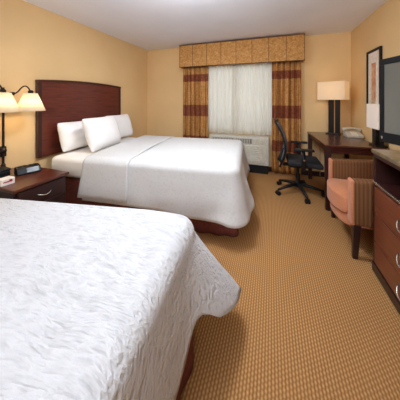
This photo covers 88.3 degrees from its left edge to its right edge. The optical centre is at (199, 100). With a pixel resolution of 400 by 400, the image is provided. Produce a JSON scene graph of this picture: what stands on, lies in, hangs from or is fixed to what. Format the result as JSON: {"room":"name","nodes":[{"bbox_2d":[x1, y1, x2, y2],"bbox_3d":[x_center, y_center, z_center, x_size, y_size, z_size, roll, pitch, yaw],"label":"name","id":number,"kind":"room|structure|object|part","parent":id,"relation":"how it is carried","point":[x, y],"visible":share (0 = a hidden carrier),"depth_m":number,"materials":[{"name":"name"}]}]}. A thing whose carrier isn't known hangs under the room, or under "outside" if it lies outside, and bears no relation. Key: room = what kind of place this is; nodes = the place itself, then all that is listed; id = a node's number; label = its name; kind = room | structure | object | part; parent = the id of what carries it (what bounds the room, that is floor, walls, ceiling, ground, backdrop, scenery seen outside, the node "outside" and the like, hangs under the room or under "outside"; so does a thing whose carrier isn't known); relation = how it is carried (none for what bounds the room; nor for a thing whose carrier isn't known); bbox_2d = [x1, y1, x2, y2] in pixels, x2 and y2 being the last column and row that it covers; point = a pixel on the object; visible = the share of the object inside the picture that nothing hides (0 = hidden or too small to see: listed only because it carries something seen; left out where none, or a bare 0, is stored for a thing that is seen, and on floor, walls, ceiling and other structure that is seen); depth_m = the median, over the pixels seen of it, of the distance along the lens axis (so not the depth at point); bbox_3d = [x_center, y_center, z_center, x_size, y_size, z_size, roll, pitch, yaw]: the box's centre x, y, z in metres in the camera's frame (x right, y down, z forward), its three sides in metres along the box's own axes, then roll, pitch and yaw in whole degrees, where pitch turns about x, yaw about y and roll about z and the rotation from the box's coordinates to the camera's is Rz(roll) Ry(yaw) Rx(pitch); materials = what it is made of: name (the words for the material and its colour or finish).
{"room":"hotel room","nodes":[
{"label":"hotel room","id":0,"kind":"room"},
{"bbox_2d":[0,85,45,166],"bbox_3d":[-1.889,0.273,2.094,0.363,0.866,0.499,0,0,19],"label":"table lamp","id":1,"kind":"object","parent":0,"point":[30,101],"visible":0.98,"depth_m":2.11,"materials":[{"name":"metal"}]},
{"bbox_3d":[-2.028,0.516,2.127,0.054,0.060,0.054,0,0,19],"label":"knob","id":2,"kind":"part","parent":1,"relation":"part of","materials":[{"name":"brown metal"}]},
{"bbox_3d":[-1.879,0.018,1.964,0.259,0.186,0.259,0,0,19],"label":"lamp shade","id":3,"kind":"part","parent":1,"relation":"part of","materials":[{"name":"beige fabric"}]},
{"bbox_3d":[-1.800,0.018,2.190,0.259,0.186,0.259,0,0,19],"label":"lamp shade","id":4,"kind":"part","parent":1,"relation":"part of","materials":[{"name":"beige fabric"}]},
{"bbox_2d":[0,0,146,168],"bbox_3d":[-2.267,0.088,1.745,0.120,2.435,6.213,0,0,19],"label":"wall","id":5,"kind":"structure","parent":0,"point":[37,43],"depth_m":2.62,"materials":[{"name":"paint"}]},
{"bbox_2d":[35,80,120,157],"bbox_3d":[-1.699,0.205,3.103,0.061,0.962,1.408,0,0,19],"label":"headboard","id":6,"kind":"object","parent":5,"relation":"attached to","point":[63,101],"visible":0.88,"depth_m":2.76,"materials":[{"name":"brown wood"}]},
{"bbox_3d":[-1.699,-0.246,3.103,0.061,0.060,1.408,0,0,19],"label":"rail","id":7,"kind":"part","parent":6,"relation":"part of","materials":[{"name":"brown wood"}]},
{"bbox_2d":[23,0,386,49],"bbox_3d":[-0.373,-1.179,1.089,4.129,0.100,6.453,0,0,19],"label":"ceiling","id":8,"kind":"structure","parent":0,"point":[144,24],"depth_m":2.77,"materials":[{"name":"paint"}]},
{"bbox_2d":[147,32,350,171],"bbox_3d":[0.664,0.088,4.080,4.129,2.435,0.120,0,0,19],"label":"wall","id":9,"kind":"structure","parent":0,"point":[327,56],"depth_m":3.61,"materials":[{"name":"paint"}]},
{"bbox_2d":[208,62,271,135],"bbox_3d":[0.745,-0.052,3.940,1.265,1.384,0.050,0,0,19],"label":"sheer curtain","id":10,"kind":"object","parent":9,"relation":"hanging from","point":[239,95],"visible":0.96,"depth_m":3.94,"materials":[{"name":"white fabric"}]},
{"bbox_2d":[179,34,304,67],"bbox_3d":[0.697,-0.885,3.888,2.286,0.448,0.220,0,0,19],"label":"valance","id":11,"kind":"object","parent":9,"relation":"attached to","point":[286,48],"visible":0.98,"depth_m":3.73,"materials":[{"name":"gold fabric"}]},
{"bbox_2d":[183,66,208,137],"bbox_3d":[-0.089,0.296,4.155,0.547,1.960,0.106,0,0,19],"label":"drape","id":12,"kind":"object","parent":11,"relation":"hanging from","point":[195,79],"visible":0.67,"depth_m":4.15,"materials":[{"name":"orange fabric"}]},
{"bbox_2d":[272,61,300,174],"bbox_3d":[1.507,0.296,3.601,0.473,1.960,0.101,0,0,19],"label":"drape","id":13,"kind":"object","parent":11,"relation":"hanging from","point":[286,76],"visible":0.85,"depth_m":3.60,"materials":[{"name":"orange fabric"}]},
{"bbox_2d":[268,167,324,176],"bbox_3d":[0.643,1.263,4.018,3.865,0.084,0.012,0,0,19],"label":"baseboard","id":14,"kind":"structure","parent":9,"relation":"attached to","point":[314,173],"depth_m":3.56,"materials":[{"name":"brown wood"}]},
{"bbox_2d":[180,171,399,399],"bbox_3d":[-0.373,1.356,1.089,4.129,0.100,6.453,0,0,19],"label":"floor","id":15,"kind":"structure","parent":0,"point":[310,320],"depth_m":1.23,"materials":[{"name":"carpet"}]},
{"bbox_2d":[0,165,68,202],"bbox_3d":[-1.729,1.017,1.991,0.712,0.578,0.480,0,0,19],"label":"nightstand","id":16,"kind":"object","parent":15,"relation":"on","point":[45,185],"visible":0.31,"depth_m":1.90,"materials":[{"name":"brown wood"}]},
{"bbox_2d":[0,166,10,177],"bbox_3d":[-1.920,0.689,1.941,0.148,0.078,0.168,0,0,25],"label":"lamp base","id":17,"kind":"object","parent":16,"relation":"on","point":[4,171],"visible":0.99,"depth_m":1.95,"materials":[{"name":"black plastic"}]},
{"bbox_3d":[-1.920,0.661,1.941,0.148,0.023,0.168,0,0,25],"label":"lid","id":18,"kind":"part","parent":17,"relation":"part of","materials":[{"name":"black plastic"}]},
{"bbox_2d":[0,176,14,186],"bbox_3d":[-1.688,0.701,1.786,0.081,0.055,0.100,0,0,19],"label":"box","id":19,"kind":"object","parent":16,"relation":"on","point":[7,180],"visible":1,"depth_m":1.77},
{"bbox_2d":[14,163,40,175],"bbox_3d":[-1.735,0.691,2.078,0.121,0.074,0.190,0,0,36],"label":"clock radio","id":20,"kind":"object","parent":16,"relation":"on","point":[35,167],"visible":1,"depth_m":2.04,"materials":[{"name":"black plastic"}]},
{"bbox_3d":[-1.435,0.846,1.889,0.022,0.150,0.410,0,0,19],"label":"drawer","id":21,"kind":"part","parent":16,"relation":"part of","materials":[{"name":"brown wood"}]},
{"bbox_3d":[-1.435,1.004,1.889,0.022,0.153,0.410,0,0,19],"label":"drawer","id":22,"kind":"part","parent":16,"relation":"part of","materials":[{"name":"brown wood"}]},
{"bbox_2d":[52,137,237,236],"bbox_3d":[-0.542,0.979,2.815,2.164,0.655,1.380,0,0,13],"label":"bed","id":23,"kind":"object","parent":15,"relation":"on","point":[72,161],"visible":0.05,"depth_m":2.33,"materials":[{"name":"white fabric"}]},
{"bbox_2d":[57,121,87,151],"bbox_3d":[-1.627,0.456,2.787,0.227,0.353,0.570,0,0,15],"label":"pillow","id":24,"kind":"object","parent":23,"relation":"on","point":[71,134],"visible":0.64,"depth_m":2.58,"materials":[{"name":"white fabric"}]},
{"bbox_3d":[-0.559,0.768,2.819,2.130,0.235,1.380,0,0,13],"label":"mattress","id":25,"kind":"part","parent":23,"relation":"part of","materials":[{"name":"white fabric"}]},
{"bbox_2d":[82,116,120,151],"bbox_3d":[-1.321,0.431,2.813,0.272,0.407,0.611,0,0,7],"label":"pillow","id":26,"kind":"object","parent":23,"relation":"on","point":[100,132],"visible":1,"depth_m":2.64,"materials":[{"name":"white fabric"}]},
{"bbox_2d":[111,114,132,137],"bbox_3d":[-1.355,0.438,3.486,0.236,0.385,0.535,0,0,17],"label":"pillow","id":27,"kind":"object","parent":23,"relation":"on","point":[123,121],"visible":0.64,"depth_m":3.46,"materials":[{"name":"white fabric"}]},
{"bbox_2d":[77,135,254,228],"bbox_3d":[-0.247,0.852,2.735,1.880,0.521,1.680,0,0,13],"label":"bedspread","id":28,"kind":"object","parent":23,"relation":"on","point":[205,179],"visible":1,"depth_m":2.06,"materials":[{"name":"fabric"}]},
{"bbox_2d":[176,334,193,399],"bbox_3d":[-1.252,0.979,0.702,2.200,0.655,1.488,0,0,15],"label":"bed","id":29,"kind":"object","parent":15,"relation":"on","point":[188,368],"visible":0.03,"depth_m":0.96,"materials":[{"name":"brown wood"}]},
{"bbox_2d":[0,198,240,399],"bbox_3d":[-1.199,0.884,0.765,2.434,0.546,1.956,0,0,19],"label":"bedspread","id":30,"kind":"object","parent":29,"relation":"on","point":[97,302],"visible":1,"depth_m":0.71,"materials":[{"name":"fabric"}]},
{"bbox_2d":[209,133,268,173],"bbox_3d":[0.720,0.981,3.864,1.090,0.650,0.223,0,0,19],"label":"air conditioner","id":31,"kind":"object","parent":15,"relation":"on","point":[256,148],"visible":0.52,"depth_m":3.68,"materials":[{"name":"white plastic"}]},
{"bbox_2d":[212,137,233,139],"bbox_3d":[0.433,0.736,3.860,0.420,0.080,0.016,0,0,19],"label":"air vent","id":32,"kind":"object","parent":31,"relation":"attached to","point":[232,138],"depth_m":3.86,"materials":[{"name":"white plastic"}]},
{"bbox_2d":[235,138,251,143],"bbox_3d":[0.788,0.736,3.740,0.290,0.080,0.010,0,0,19],"label":"air vent","id":33,"kind":"object","parent":31,"relation":"attached to","point":[245,140],"depth_m":3.72,"materials":[{"name":"white plastic"}]},
{"bbox_3d":[0.688,0.961,3.772,1.000,0.310,0.016,0,0,19],"label":"panel","id":34,"kind":"part","parent":31,"relation":"part of","materials":[{"name":"beige plastic"}]},
{"bbox_2d":[247,148,263,161],"bbox_3d":[0.685,0.967,3.763,0.920,0.229,0.010,0,0,19],"label":"grille","id":35,"kind":"object","parent":31,"relation":"attached to","point":[253,154],"depth_m":3.66,"materials":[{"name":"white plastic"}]},
{"bbox_3d":[1.057,0.735,3.645,0.200,0.082,0.014,0,0,19],"label":"control door","id":36,"kind":"part","parent":31,"relation":"part of","materials":[{"name":"beige plastic"}]},
{"bbox_2d":[274,118,324,203],"bbox_3d":[1.396,0.789,2.907,0.666,1.032,0.669,0,0,19],"label":"desk chair","id":37,"kind":"object","parent":15,"relation":"on","point":[297,161],"visible":1,"depth_m":2.83,"materials":[{"name":"black plastic"}]},
{"bbox_3d":[1.156,0.592,2.997,0.153,0.639,0.476,0,0,19],"label":"frame","id":38,"kind":"part","parent":37,"relation":"part of","materials":[{"name":"black plastic"}]},
{"bbox_3d":[1.175,0.601,2.990,0.179,0.616,0.454,0,0,19],"label":"backrest","id":39,"kind":"part","parent":37,"relation":"part of","materials":[{"name":"fabric"}]},
{"bbox_3d":[1.299,1.201,3.063,0.052,0.088,0.286,0,0,-31],"label":"arm","id":40,"kind":"part","parent":37,"relation":"part of","materials":[{"name":"black plastic"}]},
{"bbox_3d":[1.221,1.201,2.879,0.286,0.088,0.052,0,0,-13],"label":"arm","id":41,"kind":"part","parent":37,"relation":"part of","materials":[{"name":"black plastic"}]},
{"bbox_3d":[1.371,1.201,2.747,0.052,0.088,0.286,0,0,5],"label":"arm","id":42,"kind":"part","parent":37,"relation":"part of","materials":[{"name":"black plastic"}]},
{"bbox_3d":[1.359,0.785,2.715,0.060,0.269,0.201,0,0,19],"label":"armrest","id":43,"kind":"part","parent":37,"relation":"part of","materials":[{"name":"black plastic"}]},
{"bbox_3d":[1.448,0.849,2.895,0.430,0.095,0.440,0,0,19],"label":"seat","id":44,"kind":"part","parent":37,"relation":"part of","materials":[{"name":"black fabric"}]},
{"bbox_3d":[1.543,1.201,2.850,0.286,0.088,0.052,0,0,23],"label":"arm","id":45,"kind":"part","parent":37,"relation":"part of","materials":[{"name":"black plastic"}]},
{"bbox_2d":[307,132,386,210],"bbox_3d":[1.929,0.916,2.869,0.595,0.780,1.100,0,0,18],"label":"desk","id":46,"kind":"object","parent":15,"relation":"on","point":[330,143],"visible":0.59,"depth_m":2.46,"materials":[{"name":"brown wood"}]},
{"bbox_3d":[1.836,0.928,3.437,0.062,0.755,0.062,0,0,18],"label":"leg","id":47,"kind":"part","parent":46,"relation":"part of","materials":[{"name":"brown wood"}]},
{"bbox_3d":[1.525,0.928,2.459,0.062,0.755,0.062,0,0,18],"label":"leg","id":48,"kind":"part","parent":46,"relation":"part of","materials":[{"name":"brown wood"}]},
{"bbox_2d":[317,81,349,134],"bbox_3d":[2.086,0.118,3.225,0.282,0.815,0.362,0,0,-42],"label":"table lamp","id":49,"kind":"object","parent":46,"relation":"on","point":[330,91],"visible":0.99,"depth_m":3.16,"materials":[{"name":"beige fabric"}]},
{"bbox_3d":[2.059,0.234,3.232,0.030,0.547,0.072,0,0,-42],"label":"post","id":50,"kind":"part","parent":49,"relation":"part of","materials":[{"name":"black metal"}]},
{"bbox_3d":[2.086,-0.149,3.225,0.282,0.280,0.362,0,0,-42],"label":"lamp shade","id":51,"kind":"part","parent":49,"relation":"part of","materials":[{"name":"fabric"}]},
{"bbox_3d":[2.117,0.234,3.168,0.030,0.547,0.065,0,0,-42],"label":"post","id":52,"kind":"part","parent":49,"relation":"part of","materials":[{"name":"black metal"}]},
{"bbox_3d":[1.770,0.564,2.367,0.471,0.015,0.014,0,0,18],"label":"apron moulding","id":53,"kind":"part","parent":46,"relation":"part of","materials":[{"name":"brown wood"}]},
{"bbox_2d":[342,127,363,137],"bbox_3d":[2.203,0.458,2.962,0.246,0.136,0.170,0,0,16],"label":"telephone","id":54,"kind":"object","parent":46,"relation":"on","point":[347,133],"visible":1,"depth_m":2.96,"materials":[{"name":"beige plastic"}]},
{"bbox_2d":[366,104,387,147],"bbox_3d":[2.041,0.283,2.362,0.117,0.485,0.282,0,0,19],"label":"table lamp","id":55,"kind":"object","parent":46,"relation":"on","point":[372,110],"visible":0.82,"depth_m":2.35,"materials":[{"name":"white fabric"}]},
{"bbox_3d":[2.041,0.181,2.362,0.117,0.280,0.282,0,0,19],"label":"lamp shade","id":56,"kind":"part","parent":55,"relation":"part of","materials":[{"name":"white fabric"}]},
{"bbox_3d":[2.030,0.400,2.392,0.020,0.217,0.090,0,0,19],"label":"post","id":57,"kind":"part","parent":55,"relation":"part of","materials":[{"name":"black metal"}]},
{"bbox_3d":[2.049,0.400,2.338,0.030,0.217,0.100,0,0,19],"label":"post","id":58,"kind":"part","parent":55,"relation":"part of","materials":[{"name":"black metal"}]},
{"bbox_2d":[327,158,373,259],"bbox_3d":[1.599,0.956,1.933,0.685,0.700,0.730,0,0,19],"label":"armchair","id":59,"kind":"object","parent":15,"relation":"on","point":[350,186],"visible":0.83,"depth_m":1.80,"materials":[{"name":"fabric"}]},
{"bbox_3d":[1.466,0.836,2.312,0.028,0.364,0.096,0,0,19],"label":"arm","id":60,"kind":"part","parent":59,"relation":"part of"},
{"bbox_2d":[327,178,347,212],"bbox_3d":[1.537,0.912,1.954,0.555,0.137,0.524,0,0,19],"label":"seat cushion","id":61,"kind":"object","parent":59,"relation":"on","point":[337,188],"depth_m":1.94,"materials":[{"name":"fabric"}]},
{"bbox_3d":[1.260,0.836,1.717,0.028,0.364,0.096,0,0,19],"label":"arm","id":62,"kind":"part","parent":59,"relation":"part of"},
{"bbox_3d":[1.552,1.034,1.949,0.525,0.095,0.524,0,0,19],"label":"seat","id":63,"kind":"part","parent":59,"relation":"part of","materials":[{"name":"fabric"}]},
{"bbox_3d":[1.733,0.824,2.220,0.580,0.394,0.100,0,0,19],"label":"arm","id":64,"kind":"part","parent":59,"relation":"part of","materials":[{"name":"fabric"}]},
{"bbox_3d":[1.294,1.161,1.706,0.057,0.290,0.055,0,0,19],"label":"leg","id":65,"kind":"part","parent":59,"relation":"part of","materials":[{"name":"brown wood"}]},
{"bbox_3d":[1.526,0.824,1.625,0.580,0.394,0.100,0,0,19],"label":"arm","id":66,"kind":"part","parent":59,"relation":"part of","materials":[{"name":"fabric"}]},
{"bbox_2d":[371,149,399,314],"bbox_3d":[1.274,0.840,0.740,0.521,0.933,1.653,0,0,19],"label":"dresser","id":67,"kind":"object","parent":15,"relation":"on","point":[386,263],"visible":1,"depth_m":1.42,"materials":[{"name":"wood"}]},
{"bbox_3d":[1.201,1.143,1.190,0.018,0.163,0.774,0,0,19],"label":"drawer","id":68,"kind":"part","parent":67,"relation":"part of","materials":[{"name":"brown wood"}]},
{"bbox_3d":[1.201,0.953,1.190,0.018,0.203,0.774,0,0,19],"label":"drawer","id":69,"kind":"part","parent":67,"relation":"part of","materials":[{"name":"brown wood"}]},
{"bbox_3d":[1.201,0.748,1.190,0.018,0.193,0.774,0,0,19],"label":"drawer","id":70,"kind":"part","parent":67,"relation":"part of","materials":[{"name":"brown wood"}]},
{"bbox_2d":[379,55,399,145],"bbox_3d":[1.408,0.030,1.115,0.200,0.686,0.950,0,0,0],"label":"television","id":71,"kind":"object","parent":67,"relation":"on","point":[389,68],"visible":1,"depth_m":1.51,"materials":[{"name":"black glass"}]},
{"bbox_3d":[1.178,1.145,1.199,0.038,0.044,0.147,0,0,19],"label":"handle","id":72,"kind":"part","parent":67,"relation":"part of","materials":[{"name":"silver metal"}]},
{"bbox_3d":[1.178,0.955,1.199,0.038,0.044,0.147,0,0,19],"label":"handle","id":73,"kind":"part","parent":67,"relation":"part of","materials":[{"name":"silver metal"}]},
{"bbox_2d":[351,0,399,159],"bbox_3d":[1.521,0.088,0.432,0.120,2.435,6.213,0,0,19],"label":"wall","id":74,"kind":"structure","parent":0,"point":[382,27],"depth_m":2.80,"materials":[{"name":"paint"}]},
{"bbox_2d":[366,46,382,103],"bbox_3d":[2.194,-0.234,2.600,0.027,0.820,0.372,0,0,19],"label":"framed picture","id":75,"kind":"object","parent":74,"relation":"attached to","point":[373,56],"visible":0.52,"depth_m":2.60},
{"bbox_2d":[372,62,375,103],"bbox_3d":[2.195,-0.209,2.605,0.002,0.530,0.110,0,0,19],"label":"print","id":76,"kind":"object","parent":75,"relation":"attached to","point":[373,63],"depth_m":2.59}
]}

